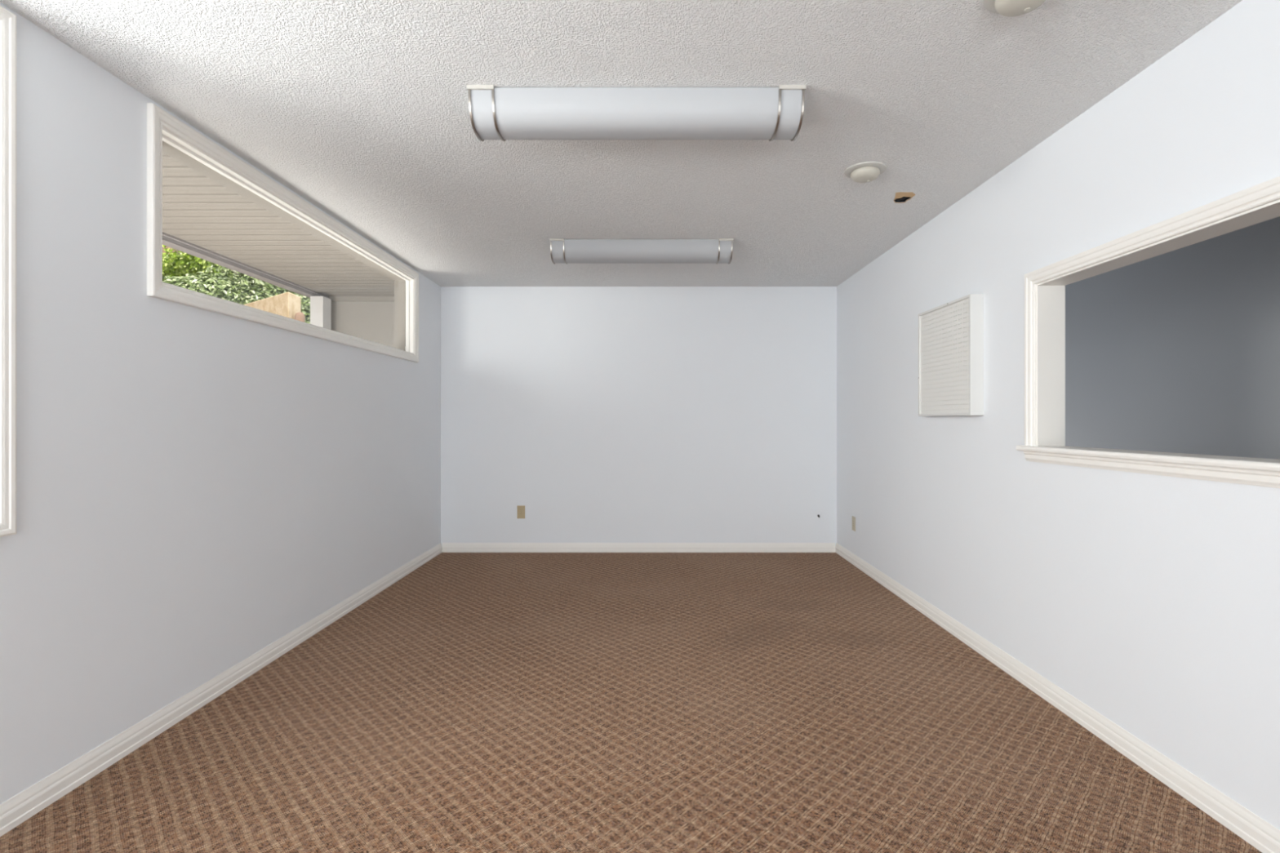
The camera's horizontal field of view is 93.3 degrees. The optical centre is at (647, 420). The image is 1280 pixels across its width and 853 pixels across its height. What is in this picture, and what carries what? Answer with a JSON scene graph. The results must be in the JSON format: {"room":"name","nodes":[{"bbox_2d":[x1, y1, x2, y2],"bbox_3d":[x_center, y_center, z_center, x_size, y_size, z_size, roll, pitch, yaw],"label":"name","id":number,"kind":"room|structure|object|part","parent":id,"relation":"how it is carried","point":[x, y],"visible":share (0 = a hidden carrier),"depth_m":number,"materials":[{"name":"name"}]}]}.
{"room":"empty room","nodes":[
{"label":"empty room","id":0,"kind":"room"},
{"bbox_2d":[0,2,440,804],"bbox_3d":[-1.970,-0.007,0.738,0.140,2.440,9.876,0,0,0],"label":"wall","id":1,"kind":"structure","parent":0,"point":[196,487],"depth_m":2.26,"materials":[{"name":"white paint"}]},
{"bbox_2d":[0,5,16,537],"bbox_3d":[-1.963,-0.432,1.272,0.174,1.544,1.057,0,0,0],"label":"window","id":2,"kind":"structure","parent":1,"relation":"in","point":[7,19],"depth_m":1.77,"materials":[{"name":"white paint"}]},
{"bbox_2d":[0,542,441,836],"bbox_3d":[-1.892,1.171,0.678,0.016,0.085,9.756,0,0,0],"label":"baseboard","id":3,"kind":"structure","parent":1,"relation":"attached to","point":[16,810],"depth_m":2.38,"materials":[{"name":"white paint"}]},
{"bbox_2d":[146,102,418,362],"bbox_3d":[-1.963,-0.838,3.630,0.174,0.732,2.670,0,0,0],"label":"window","id":4,"kind":"structure","parent":1,"relation":"in","point":[167,135],"depth_m":2.92,"materials":[{"name":"white paint"}]},
{"bbox_2d":[162,152,394,296],"bbox_3d":[-2.705,-1.320,2.200,1.330,0.040,8.800,0,0,0],"label":"soffit","id":5,"kind":"structure","parent":0,"point":[197,210],"depth_m":4.33,"materials":[{"name":"beige wood"}]},
{"bbox_2d":[162,231,328,297],"bbox_3d":[-3.430,-1.357,2.200,0.160,0.206,8.800,0,0,0],"label":"fascia","id":6,"kind":"object","parent":5,"relation":"attached to","point":[170,241],"depth_m":4.95,"materials":[{"name":"grey paint"}]},
{"bbox_2d":[331,301,394,347],"bbox_3d":[-2.775,0.030,6.440,1.470,2.566,0.120,0,0,0],"label":"wall","id":7,"kind":"structure","parent":0,"point":[371,321],"depth_m":6.38,"materials":[{"name":"paint"}]},
{"bbox_2d":[328,296,394,301],"bbox_3d":[-2.693,-1.276,6.425,1.304,0.046,0.150,0,0,0],"label":"trim","id":8,"kind":"structure","parent":7,"relation":"on","point":[332,298],"depth_m":6.35,"materials":[{"name":"beige wood"}]},
{"bbox_2d":[0,0,1242,286],"bbox_3d":[-0.092,-1.277,0.678,3.896,0.100,9.996,0,0,0],"label":"ceiling","id":9,"kind":"structure","parent":0,"point":[359,108],"depth_m":2.31,"materials":[{"name":"white paint"}]},
{"bbox_2d":[466,84,805,141],"bbox_3d":[-0.041,-1.160,2.329,1.243,0.135,0.232,0,0,0],"label":"ceiling light","id":10,"kind":"object","parent":9,"relation":"attached to","point":[503,113],"visible":1,"depth_m":2.24,"materials":[{"name":"grey plastic"}]},
{"bbox_2d":[549,238,733,263],"bbox_3d":[-0.041,-1.160,4.201,1.243,0.135,0.232,0,0,0],"label":"ceiling light","id":11,"kind":"object","parent":9,"relation":"attached to","point":[562,251],"visible":1,"depth_m":4.11,"materials":[{"name":"grey plastic"}]},
{"bbox_2d":[844,161,886,182],"bbox_3d":[1.067,-1.200,2.962,0.196,0.053,0.196,0,0,0],"label":"smoke detector","id":12,"kind":"object","parent":9,"relation":"attached to","point":[865,171],"visible":1,"depth_m":2.92,"materials":[{"name":"grey plastic"}]},
{"bbox_2d":[893,191,915,203],"bbox_3d":[1.400,-1.274,3.335,0.120,0.099,0.164,0,0,0],"label":"hole","id":13,"kind":"object","parent":9,"relation":"attached to","point":[900,197],"depth_m":3.32,"materials":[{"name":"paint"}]},
{"bbox_2d":[982,0,1045,17],"bbox_3d":[1.067,-1.200,1.720,0.196,0.053,0.196,0,0,0],"label":"smoke detector","id":14,"kind":"object","parent":9,"relation":"attached to","point":[1009,8],"visible":1,"depth_m":1.73,"materials":[{"name":"grey plastic"}]},
{"bbox_3d":[1.067,-1.222,1.720,0.196,0.010,0.196,0,0,0],"label":"mounting plate","id":15,"kind":"part","parent":14,"relation":"part of","materials":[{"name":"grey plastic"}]},
{"bbox_2d":[0,552,1262,852],"bbox_3d":[-0.150,1.263,0.678,3.780,0.100,9.996,0,0,0],"label":"floor","id":16,"kind":"structure","parent":0,"point":[475,702],"depth_m":2.29,"materials":[{"name":"carpet"}]},
{"bbox_2d":[440,286,836,546],"bbox_3d":[-0.080,-0.007,5.616,3.640,2.440,0.120,0,0,0],"label":"wall","id":17,"kind":"structure","parent":0,"point":[609,414],"depth_m":5.56,"materials":[{"name":"white paint"}]},
{"bbox_2d":[516,505,524,518],"bbox_3d":[-1.161,0.845,5.552,0.072,0.118,0.008,0,0,0],"label":"wall outlet","id":18,"kind":"object","parent":17,"relation":"attached to","point":[520,508],"visible":1,"depth_m":5.55,"materials":[{"name":"beige plastic"}]},
{"bbox_2d":[441,542,835,552],"bbox_3d":[-0.080,1.171,5.548,3.608,0.085,0.016,0,0,0],"label":"baseboard","id":19,"kind":"structure","parent":17,"relation":"attached to","point":[446,547],"depth_m":5.54,"materials":[{"name":"white paint"}]},
{"bbox_2d":[836,0,1279,830],"bbox_3d":[1.798,-0.007,0.738,0.116,2.440,9.876,0,0,0],"label":"wall","id":20,"kind":"structure","parent":0,"point":[1152,601],"depth_m":2.39,"materials":[{"name":"white paint"}]},
{"bbox_2d":[852,515,855,531],"bbox_3d":[1.736,0.872,5.090,0.008,0.118,0.072,0,0,0],"label":"wall outlet","id":21,"kind":"object","parent":20,"relation":"attached to","point":[853,517],"visible":1,"depth_m":5.08,"materials":[{"name":"beige plastic"}]},
{"bbox_2d":[918,293,983,416],"bbox_3d":[1.704,-0.339,3.428,0.071,0.628,0.601,0,0,0],"label":"vent","id":22,"kind":"object","parent":20,"relation":"attached to","point":[951,334],"visible":1,"depth_m":3.32,"materials":[{"name":"white"}]},
{"bbox_2d":[835,542,1279,852],"bbox_3d":[1.732,1.171,0.678,0.016,0.085,9.756,0,0,0],"label":"baseboard","id":23,"kind":"structure","parent":20,"relation":"attached to","point":[1252,828],"depth_m":2.25,"materials":[{"name":"white paint"}]},
{"bbox_2d":[1015,176,1279,488],"bbox_3d":[1.786,-0.239,1.624,0.181,0.850,2.314,0,0,0],"label":"trim","id":24,"kind":"structure","parent":20,"relation":"attached to","point":[1045,286],"depth_m":2.28,"materials":[{"name":"white paint"}]},
{"bbox_2d":[1065,216,1279,459],"bbox_3d":[3.400,-0.007,0.738,0.100,2.440,9.876,0,0,0],"label":"wall","id":25,"kind":"structure","parent":0,"point":[1176,351],"depth_m":3.77,"materials":[{"name":"grey paint"}]},
{"bbox_3d":[-2.855,1.298,2.200,1.629,0.130,8.800,0,0,0],"label":"floor","id":26,"kind":"structure","parent":0,"visible":0},
{"bbox_2d":[310,296,331,329],"bbox_3d":[-3.340,-0.010,6.180,0.130,2.486,0.160,0,0,0],"label":"porch post","id":27,"kind":"object","parent":26,"relation":"on","point":[320,306],"visible":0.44,"depth_m":6.10,"materials":[{"name":"grey wood"}]},
{"label":"outside","id":28,"kind":"structure","parent":0,"visible":0},
{"bbox_3d":[-10.750,-7.112,10.000,14.000,14.302,26.000,0,0,0],"label":"bank","id":29,"kind":"object","parent":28,"visible":0},
{"bbox_2d":[162,246,177,253],"bbox_3d":[-9.819,-2.389,12.400,0.440,4.017,0.440,0,0,0],"label":"trunk","id":30,"kind":"object","parent":29,"relation":"on","point":[167,247],"visible":0.02,"depth_m":12.33,"materials":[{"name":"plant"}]},
{"bbox_2d":[162,244,236,279],"bbox_3d":[-7.998,-2.019,10.930,1.436,2.784,1.156,0,0,0],"label":"leafy shrub","id":31,"kind":"object","parent":29,"relation":"on","point":[175,264],"visible":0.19,"depth_m":10.56,"materials":[{"name":"green plant"}]},
{"bbox_2d":[162,262,298,304],"bbox_3d":[-6.686,-1.542,9.678,2.079,2.241,1.174,0,0,-36],"label":"leafy shrub","id":32,"kind":"object","parent":29,"relation":"on","point":[243,289],"visible":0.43,"depth_m":9.33,"materials":[{"name":"green plant"}]},
{"bbox_2d":[243,292,301,319],"bbox_3d":[-4.785,-0.646,7.659,1.635,1.719,0.236,0,0,37],"label":"fence","id":33,"kind":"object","parent":29,"relation":"on","point":[286,304],"depth_m":7.25,"materials":[{"name":"beige wood"}]},
{"bbox_2d":[294,312,305,322],"bbox_3d":[-4.134,-0.584,7.190,0.117,1.394,0.115,0,0,0],"label":"wooden post","id":34,"kind":"object","parent":29,"relation":"on","point":[300,317],"visible":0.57,"depth_m":7.15,"materials":[{"name":"brown wood"}]},
{"bbox_2d":[292,291,310,324],"bbox_3d":[-5.258,-1.210,9.605,0.598,1.762,0.769,0,0,0],"label":"leafy shrub","id":35,"kind":"object","parent":29,"relation":"on","point":[305,306],"visible":0.05,"depth_m":9.32,"materials":[{"name":"green plant"}]}
]}

